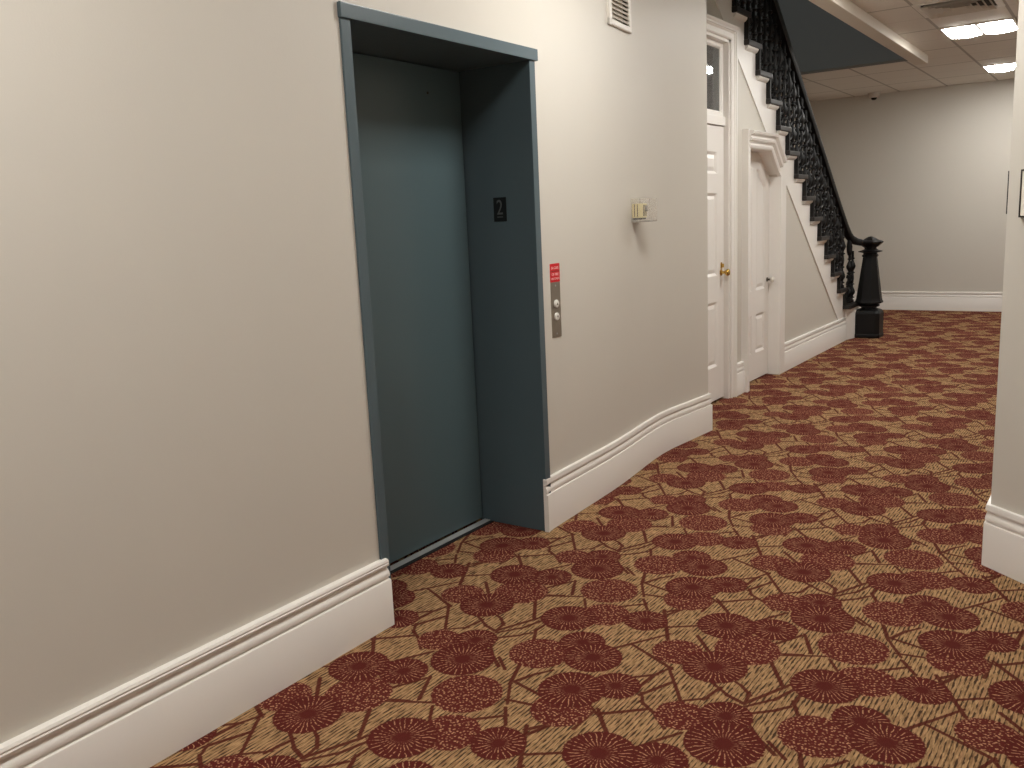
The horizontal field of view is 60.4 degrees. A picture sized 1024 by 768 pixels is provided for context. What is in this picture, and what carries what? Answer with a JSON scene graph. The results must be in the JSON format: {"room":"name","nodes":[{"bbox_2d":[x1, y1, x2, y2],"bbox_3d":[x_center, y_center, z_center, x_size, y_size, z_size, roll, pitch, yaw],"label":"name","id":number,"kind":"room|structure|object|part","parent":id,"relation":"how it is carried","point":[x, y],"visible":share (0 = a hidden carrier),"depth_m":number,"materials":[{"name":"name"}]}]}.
{"room":"elevator hallway","nodes":[
{"label":"elevator hallway","id":0,"kind":"room"},
{"bbox_2d":[0,0,707,743],"bbox_3d":[-1.375,-0.440,2.554,0.700,3.065,8.715,5,13,34],"label":"wall","id":1,"kind":"structure","parent":0,"point":[186,454],"depth_m":2.69,"materials":[{"name":"paint"}]},
{"bbox_2d":[0,558,394,767],"bbox_3d":[-1.961,1.250,1.250,0.036,0.266,5.262,5,13,34],"label":"baseboard","id":2,"kind":"structure","parent":1,"relation":"attached to","point":[144,720],"depth_m":2.70,"materials":[{"name":"white paint"}]},
{"bbox_2d":[337,1,550,578],"bbox_3d":[-0.370,-0.304,3.793,0.456,2.261,1.230,5,13,34],"label":"elevator","id":3,"kind":"object","parent":1,"relation":"attached to","point":[441,120],"visible":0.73,"depth_m":4.07,"materials":[{"name":"teal metal"}]},
{"bbox_3d":[-0.528,-0.295,3.890,0.037,2.190,1.104,5,13,34],"label":"door panel","id":4,"kind":"part","parent":3,"relation":"part of","materials":[{"name":"grey paint"}]},
{"bbox_3d":[-0.442,0.794,4.073,0.038,0.008,1.117,5,13,34],"label":"sill","id":5,"kind":"part","parent":3,"relation":"part of","materials":[{"name":"silver metal"}]},
{"bbox_2d":[493,197,506,221],"bbox_3d":[-0.057,-0.823,4.145,0.072,0.112,0.006,5,13,34],"label":"number sign","id":6,"kind":"object","parent":3,"relation":"attached to","point":[499,203],"visible":1,"depth_m":4.14,"materials":[{"name":"black plastic"}]},
{"bbox_2d":[550,263,561,337],"bbox_3d":[0.215,-0.406,4.276,0.016,0.358,0.087,5,13,34],"label":"panel","id":7,"kind":"object","parent":1,"relation":"attached to","point":[554,268],"visible":1,"depth_m":4.27,"materials":[{"name":"silver metal"}]},
{"bbox_2d":[607,0,631,33],"bbox_3d":[0.566,-2.106,4.687,0.030,0.404,0.317,3,12,28],"label":"air vent","id":8,"kind":"object","parent":1,"relation":"in","point":[626,26],"visible":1,"depth_m":4.72,"materials":[{"name":"white paint"}]},
{"bbox_2d":[543,393,712,531],"bbox_3d":[0.662,0.385,5.314,0.315,0.266,2.301,4,12,32],"label":"baseboard","id":9,"kind":"structure","parent":1,"relation":"attached to","point":[585,481],"depth_m":4.99,"materials":[{"name":"white paint"}]},
{"bbox_2d":[632,198,655,221],"bbox_3d":[0.754,-0.999,5.045,0.120,0.142,0.149,3,12,29],"label":"guard","id":10,"kind":"object","parent":1,"relation":"attached to","point":[639,211],"visible":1,"depth_m":5.01,"materials":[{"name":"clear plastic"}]},
{"bbox_3d":[0.762,-0.937,5.054,0.100,0.008,0.118,3,12,29],"label":"plate","id":11,"kind":"part","parent":10,"relation":"part of","materials":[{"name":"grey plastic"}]},
{"bbox_2d":[150,310,1023,767],"bbox_3d":[2.604,0.531,5.110,7.800,0.120,17.400,5,13,34],"label":"floor","id":12,"kind":"structure","parent":0,"point":[800,580],"depth_m":3.31,"materials":[{"name":"carpet"}]},
{"bbox_2d":[707,0,858,339],"bbox_3d":[2.129,-2.026,8.694,1.549,3.654,5.022,5,13,34],"label":"staircase","id":13,"kind":"structure","parent":12,"relation":"on","point":[758,81],"depth_m":8.07,"materials":[{"name":"white paint"}]},
{"bbox_3d":[1.771,-2.845,6.823,0.031,0.034,0.246,5,13,34],"label":"tread moulding","id":14,"kind":"part","parent":13,"relation":"part of","materials":[{"name":"white paint"}]},
{"bbox_3d":[1.931,-2.692,7.075,0.031,0.034,0.246,5,13,34],"label":"tread moulding","id":15,"kind":"part","parent":13,"relation":"part of","materials":[{"name":"white paint"}]},
{"bbox_3d":[2.090,-2.538,7.326,0.031,0.034,0.246,5,13,34],"label":"tread moulding","id":16,"kind":"part","parent":13,"relation":"part of","materials":[{"name":"white paint"}]},
{"bbox_3d":[2.250,-2.385,7.578,0.031,0.034,0.246,5,13,34],"label":"tread moulding","id":17,"kind":"part","parent":13,"relation":"part of","materials":[{"name":"white paint"}]},
{"bbox_3d":[2.410,-2.232,7.829,0.031,0.034,0.246,5,13,34],"label":"tread moulding","id":18,"kind":"part","parent":13,"relation":"part of","materials":[{"name":"white paint"}]},
{"bbox_3d":[2.570,-2.079,8.081,0.031,0.034,0.246,5,13,34],"label":"tread moulding","id":19,"kind":"part","parent":13,"relation":"part of","materials":[{"name":"white paint"}]},
{"bbox_3d":[2.729,-1.926,8.332,0.031,0.034,0.246,5,13,34],"label":"tread moulding","id":20,"kind":"part","parent":13,"relation":"part of","materials":[{"name":"white paint"}]},
{"bbox_2d":[737,0,865,302],"bbox_3d":[2.575,-2.664,7.987,0.208,4.315,4.860,5,13,35],"label":"stair railing","id":21,"kind":"object","parent":13,"relation":"on","point":[828,204],"visible":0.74,"depth_m":8.29,"materials":[{"name":"black metal"}]},
{"bbox_3d":[2.563,-2.978,7.897,0.213,3.664,4.810,5,13,34],"label":"handrail","id":22,"kind":"part","parent":21,"relation":"part of","materials":[{"name":"black paint"}]},
{"bbox_3d":[3.049,-1.619,8.835,0.031,0.034,0.246,5,13,34],"label":"tread moulding","id":23,"kind":"part","parent":13,"relation":"part of","materials":[{"name":"white paint"}]},
{"bbox_2d":[855,236,883,338],"bbox_3d":[4.147,-1.125,10.201,0.298,1.160,0.298,5,13,34],"label":"newel post","id":24,"kind":"object","parent":12,"relation":"on","point":[868,318],"visible":0.98,"depth_m":10.12,"materials":[{"name":"black paint"}]},
{"bbox_3d":[4.157,-0.910,10.241,0.228,0.070,0.228,5,13,34],"label":"neck moulding","id":25,"kind":"part","parent":24,"relation":"part of","materials":[{"name":"black paint"}]},
{"bbox_2d":[707,72,712,109],"bbox_3d":[1.183,-1.283,6.832,0.478,2.950,1.300,5,13,34],"label":"wall","id":26,"kind":"structure","parent":0,"point":[709,74],"depth_m":7.10,"materials":[{"name":"grey"}]},
{"bbox_2d":[707,0,836,362],"bbox_3d":[2.144,-1.630,8.177,0.700,3.060,4.745,5,13,34],"label":"wall","id":27,"kind":"structure","parent":0,"point":[808,307],"depth_m":8.42,"materials":[{"name":"paint"}]},
{"bbox_2d":[707,13,739,401],"bbox_3d":[1.456,-1.237,6.655,0.173,2.899,1.038,5,13,34],"label":"door","id":28,"kind":"structure","parent":27,"relation":"in","point":[722,36],"depth_m":6.90,"materials":[{"name":"white paint"}]},
{"bbox_3d":[1.389,-2.276,6.474,0.030,0.543,0.814,5,13,34],"label":"transom frame","id":29,"kind":"part","parent":28,"relation":"part of","materials":[{"name":"white paint"}]},
{"bbox_3d":[1.443,-2.639,6.365,0.053,0.039,1.032,5,13,34],"label":"head casing","id":30,"kind":"part","parent":28,"relation":"part of","materials":[{"name":"white paint"}]},
{"bbox_3d":[1.696,-0.887,6.989,0.073,0.056,0.056,5,13,34],"label":"knob","id":31,"kind":"part","parent":28,"relation":"part of","materials":[{"name":"gold metal"}]},
{"bbox_2d":[737,361,744,395],"bbox_3d":[1.901,-0.047,7.361,0.036,0.266,0.174,5,13,34],"label":"baseboard","id":32,"kind":"structure","parent":27,"relation":"attached to","point":[740,369],"depth_m":7.36,"materials":[{"name":"white paint"}]},
{"bbox_2d":[741,129,786,391],"bbox_3d":[2.187,-1.084,7.699,0.220,2.156,1.056,5,13,34],"label":"door","id":33,"kind":"structure","parent":27,"relation":"in","point":[763,233],"depth_m":7.86,"materials":[{"name":"white paint"}]},
{"bbox_3d":[2.160,-1.958,7.430,0.076,0.315,0.857,5,13,34],"label":"header moulding","id":34,"kind":"part","parent":33,"relation":"part of","materials":[{"name":"white paint"}]},
{"bbox_2d":[784,317,845,371],"bbox_3d":[3.185,-0.441,9.191,0.036,0.266,2.245,5,13,34],"label":"baseboard","id":35,"kind":"structure","parent":27,"relation":"attached to","point":[799,349],"depth_m":9.05,"materials":[{"name":"white paint"}]},
{"bbox_2d":[738,0,906,76],"bbox_3d":[1.969,-4.616,7.746,2.500,3.100,5.320,5,13,34],"label":"wall","id":36,"kind":"structure","parent":0,"point":[821,41],"depth_m":9.88,"materials":[{"name":"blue paint"}]},
{"bbox_2d":[809,0,927,64],"bbox_3d":[2.148,-3.121,8.024,2.180,0.086,5.050,5,13,34],"label":"trim","id":37,"kind":"structure","parent":36,"relation":"attached to","point":[846,11],"depth_m":7.53,"materials":[{"name":"beige paint"}]},
{"bbox_2d":[776,0,1018,102],"bbox_3d":[2.406,-2.571,4.456,7.800,0.100,17.200,5,13,34],"label":"ceiling","id":38,"kind":"structure","parent":0,"point":[951,62],"depth_m":9.77,"materials":[{"name":"tile"}]},
{"bbox_2d":[868,92,880,99],"bbox_3d":[5.096,-4.046,12.373,0.168,0.098,0.168,5,13,34],"label":"security camera","id":39,"kind":"object","parent":38,"relation":"attached to","point":[874,95],"visible":1,"depth_m":12.32,"materials":[{"name":"beige plastic"}]},
{"bbox_2d":[911,0,1004,18],"bbox_3d":[3.608,-3.045,7.096,0.600,0.031,0.600,5,13,34],"label":"ceiling vent","id":40,"kind":"object","parent":38,"relation":"in","point":[943,8],"visible":1,"depth_m":7.11,"materials":[{"name":"beige metal"}]},
{"bbox_3d":[3.608,-3.044,7.096,0.302,0.029,0.302,5,13,34],"label":"blade","id":41,"kind":"part","parent":40,"relation":"part of","materials":[{"name":"beige paint"}]},
{"bbox_3d":[3.608,-3.044,7.096,0.114,0.029,0.114,5,13,34],"label":"blade","id":42,"kind":"part","parent":40,"relation":"part of","materials":[{"name":"beige paint"}]},
{"bbox_3d":[3.608,-3.044,7.096,0.208,0.029,0.208,5,13,34],"label":"blade","id":43,"kind":"part","parent":40,"relation":"part of","materials":[{"name":"beige paint"}]},
{"bbox_3d":[3.608,-3.044,7.096,0.396,0.029,0.396,5,13,34],"label":"blade","id":44,"kind":"part","parent":40,"relation":"part of","materials":[{"name":"beige paint"}]},
{"bbox_2d":[938,17,1017,38],"bbox_3d":[4.307,-3.261,8.088,0.605,0.028,0.605,5,13,34],"label":"recessed light","id":45,"kind":"object","parent":38,"relation":"in","point":[1008,24],"visible":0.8,"depth_m":8.01,"materials":[{"name":"white paint"}]},
{"bbox_2d":[942,25,981,38],"bbox_3d":[4.186,-3.270,8.170,0.268,0.027,0.561,5,13,34],"label":"diffuser","id":46,"kind":"object","parent":45,"relation":"attached to","point":[961,31],"depth_m":8.11,"materials":[{"name":"white plastic"}]},
{"bbox_2d":[978,20,1016,33],"bbox_3d":[4.427,-3.251,8.005,0.268,0.027,0.561,5,13,34],"label":"diffuser","id":47,"kind":"object","parent":45,"relation":"attached to","point":[995,26],"depth_m":7.95,"materials":[{"name":"white plastic"}]},
{"bbox_2d":[981,62,1015,72],"bbox_3d":[5.942,-3.763,10.418,0.605,0.028,0.605,5,13,34],"label":"recessed light","id":48,"kind":"object","parent":38,"relation":"in","point":[1002,67],"visible":0.84,"depth_m":10.40,"materials":[{"name":"white paint"}]},
{"bbox_2d":[984,64,1013,71],"bbox_3d":[5.821,-3.772,10.500,0.268,0.027,0.561,5,13,34],"label":"diffuser","id":49,"kind":"object","parent":48,"relation":"attached to","point":[995,67],"depth_m":10.42,"materials":[{"name":"white plastic"}]},
{"bbox_2d":[806,78,1014,291],"bbox_3d":[7.240,-2.478,11.529,7.800,3.065,0.200,5,13,34],"label":"wall","id":50,"kind":"structure","parent":0,"point":[923,173],"depth_m":12.34,"materials":[{"name":"paint"}]},
{"bbox_2d":[853,291,1002,311],"bbox_3d":[6.393,-1.151,12.268,4.650,0.266,0.036,5,13,34],"label":"baseboard","id":51,"kind":"structure","parent":50,"relation":"attached to","point":[892,300],"depth_m":12.46,"materials":[{"name":"white paint"}]},
{"bbox_2d":[991,0,1023,515],"bbox_3d":[4.107,-0.876,3.579,3.386,3.065,16.720,5,13,34],"label":"wall","id":52,"kind":"structure","parent":0,"point":[1007,492],"depth_m":3.46,"materials":[{"name":"paint"}]},
{"bbox_2d":[981,496,1023,583],"bbox_3d":[3.552,0.446,4.271,1.910,0.266,16.650,5,13,34],"label":"baseboard","id":53,"kind":"structure","parent":52,"relation":"attached to","point":[1003,529],"depth_m":3.57,"materials":[{"name":"white paint"}]},
{"bbox_2d":[1006,171,1008,213],"bbox_3d":[2.073,-0.792,3.637,0.018,0.170,0.260,5,13,34],"label":"framed picture","id":54,"kind":"object","parent":52,"relation":"attached to","point":[1008,171],"visible":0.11,"depth_m":3.54,"materials":[{"name":"black"}]},
{"bbox_2d":[1018,169,1023,216],"bbox_3d":[1.974,-0.706,3.233,0.012,0.179,0.250,-5,11,-15],"label":"framed picture","id":55,"kind":"object","parent":52,"relation":"attached to","point":[1021,197],"visible":1,"depth_m":3.34,"materials":[{"name":"black"}]}
]}

